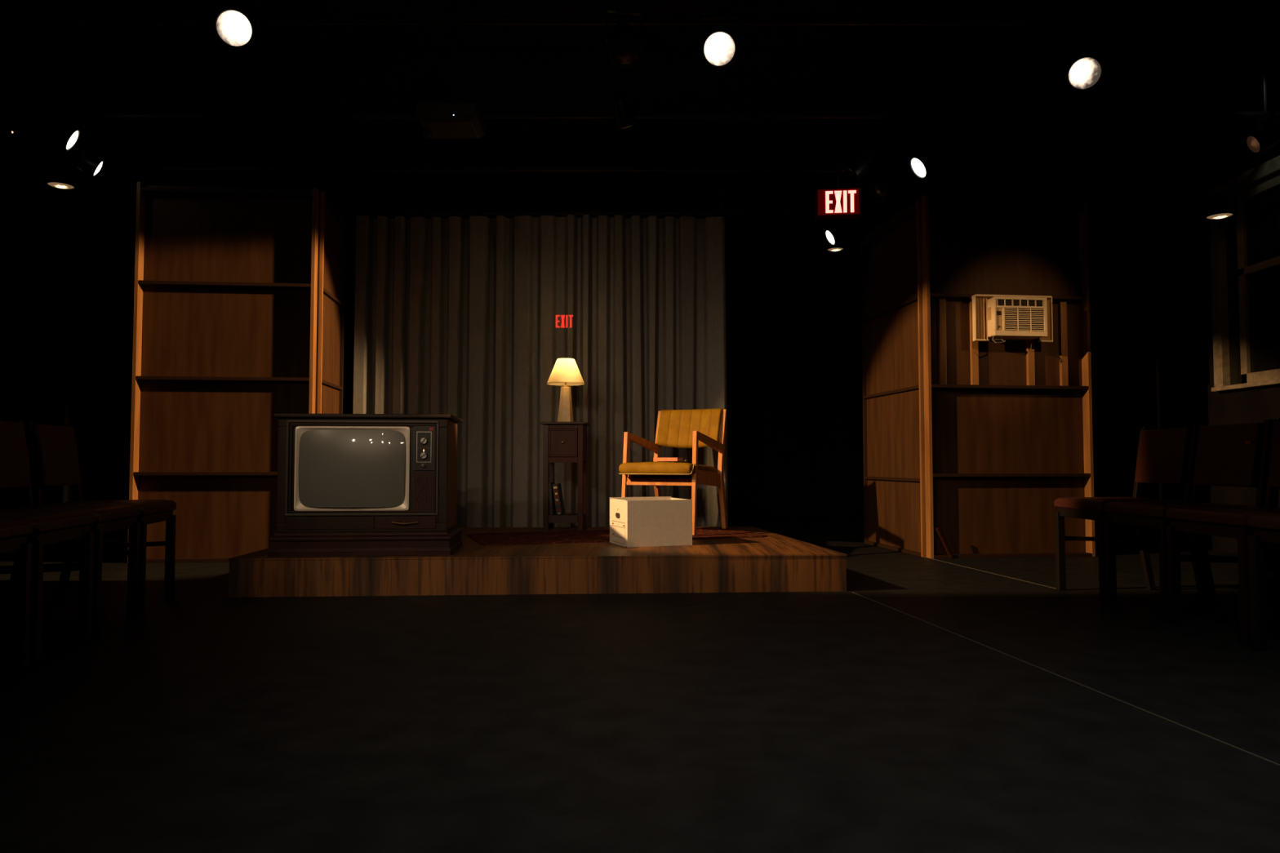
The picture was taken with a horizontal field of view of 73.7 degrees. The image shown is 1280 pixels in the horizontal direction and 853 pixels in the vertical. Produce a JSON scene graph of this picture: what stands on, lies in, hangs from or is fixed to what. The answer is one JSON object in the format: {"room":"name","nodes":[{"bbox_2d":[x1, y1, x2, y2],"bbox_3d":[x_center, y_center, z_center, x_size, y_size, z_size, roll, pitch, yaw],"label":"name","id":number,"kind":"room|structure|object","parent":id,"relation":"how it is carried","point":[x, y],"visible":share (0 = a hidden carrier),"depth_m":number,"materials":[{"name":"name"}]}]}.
{"room":"black box theater","nodes":[
{"label":"black box theater","id":0,"kind":"room"},
{"bbox_2d":[0,119,136,534],"bbox_3d":[-4.750,-0.780,3.936,0.100,3.150,13.200,0,-2,0],"label":"wall","id":1,"kind":"structure","parent":0,"point":[67,256],"depth_m":7.02,"materials":[{"name":"black paint"}]},
{"bbox_2d":[5,126,15,137],"bbox_3d":[-4.682,-2.190,6.348,0.034,0.060,0.060,0,-2,0],"label":"wall light","id":2,"kind":"object","parent":1,"relation":"attached to","point":[10,131],"visible":1,"depth_m":6.33,"materials":[{"name":"black metal"}]},
{"bbox_2d":[315,257,863,514],"bbox_3d":[-0.290,-0.505,10.480,8.820,3.150,0.100,0,-2,0],"label":"wall","id":3,"kind":"structure","parent":0,"point":[793,325],"depth_m":10.43,"materials":[{"name":"black paint"}]},
{"bbox_2d":[0,514,1279,852],"bbox_3d":[-0.290,0.843,3.868,9.020,0.100,13.200,0,-2,0],"label":"floor","id":4,"kind":"structure","parent":0,"point":[202,720],"depth_m":2.09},
{"bbox_2d":[0,511,94,666],"bbox_3d":[-2.156,0.347,2.818,0.485,0.804,0.425,1,-2,-12],"label":"chair","id":5,"kind":"object","parent":4,"relation":"on","point":[49,527],"visible":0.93,"depth_m":2.87,"materials":[{"name":"black wood"}]},
{"bbox_2d":[0,420,141,635],"bbox_3d":[-2.256,0.366,3.273,0.485,0.804,0.425,1,-2,-12],"label":"chair","id":6,"kind":"object","parent":4,"relation":"on","point":[15,469],"visible":0.73,"depth_m":3.33,"materials":[{"name":"black wood"}]},
{"bbox_2d":[22,420,176,613],"bbox_3d":[-2.356,0.385,3.728,0.485,0.804,0.425,1,-2,-12],"label":"chair","id":7,"kind":"object","parent":4,"relation":"on","point":[52,451],"visible":0.7,"depth_m":3.69,"materials":[{"name":"black wood"}]},
{"bbox_2d":[127,181,319,563],"bbox_3d":[-2.662,-0.350,5.483,1.106,2.420,0.076,0,-2,-6],"label":"stage flat","id":8,"kind":"object","parent":4,"relation":"on","point":[225,288],"visible":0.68,"depth_m":5.51,"materials":[{"name":"brown wood"}]},
{"bbox_2d":[315,191,345,413],"bbox_3d":[-2.141,-0.332,5.908,0.028,2.420,0.629,0,-2,-7],"label":"stage flat","id":9,"kind":"object","parent":4,"relation":"on","point":[331,249],"visible":0.6,"depth_m":5.93,"materials":[{"name":"brown wood"}]},
{"bbox_2d":[227,526,847,597],"bbox_3d":[-0.515,0.751,5.002,2.946,0.180,1.853,0,-2,-4],"label":"stage platform","id":10,"kind":"object","parent":4,"relation":"on","point":[774,562],"visible":0.68,"depth_m":4.10,"materials":[{"name":"brown wood"}]},
{"bbox_2d":[267,413,462,557],"bbox_3d":[-1.359,0.289,4.322,0.853,0.685,0.488,0,-2,-5],"label":"television","id":11,"kind":"object","parent":10,"relation":"on","point":[348,485],"visible":1,"depth_m":4.11,"materials":[{"name":"brown wood"}]},
{"bbox_2d":[413,471,433,510],"bbox_3d":[-1.051,0.314,4.157,0.099,0.187,0.013,0,-2,-5],"label":"speaker grille","id":12,"kind":"object","parent":11,"relation":"attached to","point":[423,481],"depth_m":4.15,"materials":[{"name":"brown wood"}]},
{"bbox_2d":[540,422,590,530],"bbox_3d":[-0.504,0.334,5.781,0.304,0.720,0.290,0,-2,3],"label":"side table","id":13,"kind":"object","parent":10,"relation":"on","point":[563,442],"visible":1,"depth_m":5.67,"materials":[{"name":"brown wood"}]},
{"bbox_2d":[548,482,555,515],"bbox_3d":[-0.591,0.483,5.743,0.037,0.216,0.153,0,-2,3],"label":"book","id":14,"kind":"object","parent":13,"relation":"on","point":[551,498],"visible":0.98,"depth_m":5.67,"materials":[{"name":"black paper"}]},
{"bbox_2d":[552,483,564,515],"bbox_3d":[-0.546,0.487,5.740,0.066,0.208,0.154,0,-2,3],"label":"book","id":15,"kind":"object","parent":13,"relation":"on","point":[557,488],"visible":1,"depth_m":5.67,"materials":[{"name":"black paper"}]},
{"bbox_2d":[546,358,584,422],"bbox_3d":[-0.504,-0.242,5.790,0.256,0.432,0.256,1,-2,-12],"label":"table lamp","id":16,"kind":"object","parent":13,"relation":"on","point":[566,372],"visible":0.94,"depth_m":5.74,"materials":[{"name":"fabric"}]},
{"bbox_2d":[548,513,585,516],"bbox_3d":[-0.504,0.602,5.770,0.250,0.018,0.226,0,-2,3],"label":"shelf","id":17,"kind":"object","parent":13,"relation":"attached to","point":[564,514],"depth_m":5.65,"materials":[{"name":"brown wood"}]},
{"bbox_2d":[466,527,766,545],"bbox_3d":[-0.146,0.667,5.231,1.740,0.007,0.760,1,-3,-18],"label":"rug","id":18,"kind":"object","parent":10,"relation":"on","point":[702,533],"visible":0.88,"depth_m":5.09,"materials":[{"name":"red fabric"}]},
{"bbox_2d":[618,408,727,535],"bbox_3d":[0.226,0.272,5.529,0.500,0.805,0.706,-1,-3,24],"label":"armchair","id":19,"kind":"object","parent":18,"relation":"on","point":[696,428],"visible":0.99,"depth_m":5.63,"materials":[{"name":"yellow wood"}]},
{"bbox_2d":[618,462,715,475],"bbox_3d":[0.200,0.277,5.471,0.492,0.103,0.580,-1,-3,24],"label":"seat cushion","id":20,"kind":"object","parent":19,"relation":"on","point":[626,468],"depth_m":5.22,"materials":[{"name":"yellow fabric"}]},
{"bbox_2d":[653,457,682,461],"bbox_3d":[0.180,0.209,5.415,0.162,0.024,0.113,-1,-3,22],"label":"book","id":21,"kind":"object","parent":19,"relation":"on","point":[654,459],"visible":1,"depth_m":5.37,"materials":[{"name":"paper"}]},
{"bbox_2d":[609,496,692,547],"bbox_3d":[0.056,0.523,4.726,0.374,0.252,0.310,1,-3,-20],"label":"cardboard box","id":22,"kind":"object","parent":10,"relation":"on","point":[664,521],"visible":1,"depth_m":4.59,"materials":[{"name":"white cardboard"}]},
{"bbox_2d":[861,198,925,557],"bbox_3d":[1.831,-0.319,6.225,0.030,2.420,0.994,0,-2,-7],"label":"stage flat","id":23,"kind":"object","parent":4,"relation":"on","point":[891,300],"visible":1,"depth_m":6.20,"materials":[{"name":"brown wood"}]},
{"bbox_2d":[923,556,1055,588],"bbox_3d":[1.970,0.843,5.074,0.006,0.002,1.704,0,-2,-7],"label":"trim","id":24,"kind":"structure","parent":4,"relation":"on","point":[923,557],"depth_m":4.82,"materials":[{"name":"grey"}]},
{"bbox_2d":[920,193,1095,558],"bbox_3d":[2.477,-0.340,5.724,1.155,2.420,0.113,0,-2,-6],"label":"stage flat","id":25,"kind":"object","parent":4,"relation":"on","point":[1008,433],"visible":0.89,"depth_m":5.76,"materials":[{"name":"brown wood"}]},
{"bbox_2d":[969,293,1053,342],"bbox_3d":[2.484,-0.708,5.690,0.546,0.331,0.190,0,-2,-7],"label":"window air conditioner","id":26,"kind":"object","parent":25,"relation":"attached to","point":[998,317],"visible":1,"depth_m":5.62,"materials":[{"name":"beige plastic"}]},
{"bbox_2d":[986,306,991,320],"bbox_3d":[2.309,-0.746,5.644,0.002,0.085,0.045,0,-2,-7],"label":"vent","id":27,"kind":"object","parent":26,"relation":"attached to","point":[988,308],"depth_m":5.64,"materials":[{"name":"brown plastic"}]},
{"bbox_2d":[995,298,1044,306],"bbox_3d":[2.497,-0.812,5.607,0.336,0.042,0.048,0,-2,0],"label":"vent","id":28,"kind":"object","parent":26,"relation":"attached to","point":[999,302],"depth_m":5.61,"materials":[{"name":"beige plastic"}]},
{"bbox_2d":[1004,307,1044,331],"bbox_3d":[2.525,-0.702,5.603,0.275,0.150,0.007,0,-2,-7],"label":"grille","id":29,"kind":"object","parent":26,"relation":"attached to","point":[1016,319],"depth_m":5.60,"materials":[{"name":"beige plastic"}]},
{"bbox_2d":[851,591,1279,766],"bbox_3d":[1.195,0.749,2.831,0.006,0.002,2.641,0,-2,-7],"label":"trim","id":30,"kind":"structure","parent":4,"relation":"on","point":[1126,703],"depth_m":2.30,"materials":[{"name":"grey"}]},
{"bbox_2d":[1053,424,1207,604],"bbox_3d":[2.306,0.398,4.039,0.485,0.804,0.425,0,-2,-1],"label":"chair","id":31,"kind":"object","parent":4,"relation":"on","point":[1164,455],"visible":0.75,"depth_m":4.03,"materials":[{"name":"wood"}]},
{"bbox_2d":[1102,419,1279,622],"bbox_3d":[2.306,0.379,3.589,0.485,0.804,0.425,0,-2,-1],"label":"chair","id":32,"kind":"object","parent":4,"relation":"on","point":[1238,455],"visible":0.8,"depth_m":3.57,"materials":[{"name":"black wood"}]},
{"bbox_2d":[1165,417,1279,647],"bbox_3d":[2.306,0.360,3.139,0.485,0.804,0.425,0,-2,-1],"label":"chair","id":33,"kind":"object","parent":4,"relation":"on","point":[1224,522],"visible":0.85,"depth_m":3.25,"materials":[{"name":"black wood"}]},
{"bbox_2d":[0,0,1279,257],"bbox_3d":[-0.290,-2.404,4.005,9.020,0.100,13.200,0,-2,0],"label":"ceiling","id":34,"kind":"structure","parent":0,"point":[135,68],"depth_m":5.76,"materials":[{"name":"black paint"}]},
{"bbox_2d":[26,35,79,151],"bbox_3d":[-3.463,-1.974,5.045,0.261,0.670,0.165,1,-3,-25],"label":"can","id":35,"kind":"object","parent":34,"relation":"hanging from","point":[55,130],"visible":1,"depth_m":5.00,"materials":[{"name":"black metal"}]},
{"bbox_2d":[45,93,76,189],"bbox_3d":[-3.952,-1.954,5.837,0.173,0.643,0.173,-2,-3,45],"label":"spotlight","id":36,"kind":"object","parent":34,"relation":"in","point":[60,175],"visible":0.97,"depth_m":5.80,"materials":[{"name":"black metal"}]},
{"bbox_2d":[59,66,103,176],"bbox_3d":[-3.554,-1.947,5.440,0.236,0.691,0.140,1,-3,-31],"label":"can","id":37,"kind":"object","parent":34,"relation":"hanging from","point":[86,162],"visible":0.91,"depth_m":5.41,"materials":[{"name":"black metal"}]},
{"bbox_2d":[213,0,260,48],"bbox_3d":[-1.862,-2.042,3.979,0.196,0.624,0.250,0,-2,0],"label":"spotlight","id":38,"kind":"object","parent":34,"relation":"hanging from","point":[233,27],"visible":1,"depth_m":3.88,"materials":[{"name":"black metal"}]},
{"bbox_2d":[415,0,484,137],"bbox_3d":[-0.978,-1.903,4.434,0.304,0.862,0.261,0,-2,0],"label":"projector","id":39,"kind":"object","parent":34,"relation":"hanging from","point":[451,119],"visible":1,"depth_m":4.35,"materials":[{"name":"grey"}]},
{"bbox_2d":[605,0,642,67],"bbox_3d":[-0.076,-2.047,4.128,0.178,0.602,0.208,0,-2,0],"label":"can","id":40,"kind":"object","parent":34,"relation":"hanging from","point":[624,43],"visible":1,"depth_m":4.08,"materials":[{"name":"black metal"}]},
{"bbox_2d":[613,66,636,128],"bbox_3d":[-0.095,-2.066,5.263,0.148,0.468,0.169,0,-2,0],"label":"can","id":41,"kind":"object","parent":34,"relation":"hanging from","point":[623,111],"visible":0.97,"depth_m":5.21,"materials":[{"name":"black metal"}]},
{"bbox_2d":[0,59,1279,118],"bbox_3d":[-0.250,-2.111,5.343,8.500,0.370,0.042,0,-2,0],"label":"pipe","id":42,"kind":"object","parent":34,"relation":"hanging from","point":[504,114],"visible":0.84,"depth_m":5.32,"materials":[{"name":"black metal"}]},
{"bbox_2d":[701,0,739,68],"bbox_3d":[0.376,-2.006,4.030,0.183,0.692,0.247,0,-2,0],"label":"spotlight","id":43,"kind":"object","parent":34,"relation":"hanging from","point":[719,46],"visible":1,"depth_m":3.93,"materials":[{"name":"black metal"}]},
{"bbox_2d":[824,174,845,251],"bbox_3d":[1.711,-1.873,7.485,0.152,0.667,0.152,-2,-3,45],"label":"spotlight","id":44,"kind":"object","parent":34,"relation":"in","point":[840,246],"visible":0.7,"depth_m":7.46,"materials":[{"name":"black metal"}]},
{"bbox_2d":[814,76,861,219],"bbox_3d":[1.287,-1.823,5.568,0.285,0.929,0.078,0,-2,6],"label":"exit sign","id":45,"kind":"object","parent":34,"relation":"hanging from","point":[837,202],"visible":1,"depth_m":5.52,"materials":[{"name":"red plastic"}]},
{"bbox_2d":[825,162,856,245],"bbox_3d":[1.691,-1.871,7.194,0.260,0.695,0.167,0,-2,0],"label":"spotlight","id":46,"kind":"object","parent":34,"relation":"hanging from","point":[837,233],"visible":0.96,"depth_m":7.13,"materials":[{"name":"black metal"}]},
{"bbox_2d":[840,83,876,184],"bbox_3d":[1.457,-1.950,5.696,0.248,0.663,0.178,0,-2,0],"label":"spotlight","id":47,"kind":"object","parent":34,"relation":"hanging from","point":[859,164],"visible":1,"depth_m":5.64,"materials":[{"name":"black metal"}]},
{"bbox_2d":[869,95,900,202],"bbox_3d":[1.693,-1.903,5.880,0.238,0.741,0.152,1,-3,-31],"label":"spotlight","id":48,"kind":"object","parent":34,"relation":"hanging from","point":[881,190],"visible":1,"depth_m":5.83,"materials":[{"name":"black metal"}]},
{"bbox_2d":[910,62,951,178],"bbox_3d":[1.839,-1.929,5.395,0.260,0.730,0.174,0,-2,0],"label":"spotlight","id":49,"kind":"object","parent":34,"relation":"hanging from","point":[924,163],"visible":1,"depth_m":5.34,"materials":[{"name":"black metal"}]},
{"bbox_2d":[1066,0,1108,91],"bbox_3d":[2.232,-1.996,4.266,0.181,0.692,0.246,-1,-3,30],"label":"spotlight","id":50,"kind":"object","parent":34,"relation":"hanging from","point":[1085,73],"visible":1,"depth_m":4.19,"materials":[{"name":"black metal"}]},
{"bbox_2d":[1203,83,1235,219],"bbox_3d":[3.847,-1.833,5.682,0.166,0.897,0.166,-2,-3,45],"label":"spotlight","id":51,"kind":"object","parent":34,"relation":"in","point":[1220,205],"visible":1,"depth_m":5.67,"materials":[{"name":"black metal"}]},
{"bbox_2d":[1245,45,1279,154],"bbox_3d":[3.807,-1.980,5.177,0.234,0.648,0.146,0,-2,0],"label":"spotlight","id":52,"kind":"object","parent":34,"relation":"hanging from","point":[1260,140],"visible":1,"depth_m":5.15,"materials":[{"name":"black metal"}]},
{"bbox_3d":[-0.750,-1.913,6.346,3.000,0.684,0.030,0,-2,0],"label":"curtain rod","id":53,"kind":"object","parent":34,"relation":"hanging from","visible":0},
{"bbox_2d":[352,214,728,528],"bbox_3d":[-0.721,-0.346,6.273,2.739,2.420,0.155,0,-2,0],"label":"stage curtain","id":54,"kind":"object","parent":53,"relation":"hanging from","point":[471,319],"visible":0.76,"depth_m":6.28,"materials":[{"name":"fabric"}]},
{"bbox_2d":[1065,71,1279,553],"bbox_3d":[4.170,-0.780,3.936,0.100,3.150,13.200,0,-2,0],"label":"wall","id":55,"kind":"structure","parent":0,"point":[1150,278],"depth_m":6.71,"materials":[{"name":"black paint"}]},
{"bbox_2d":[1208,155,1279,391],"bbox_3d":[4.082,-1.006,5.217,0.075,1.450,1.720,0,-2,0],"label":"window","id":56,"kind":"structure","parent":55,"relation":"in","point":[1245,245],"depth_m":5.75,"materials":[{"name":"paint"}]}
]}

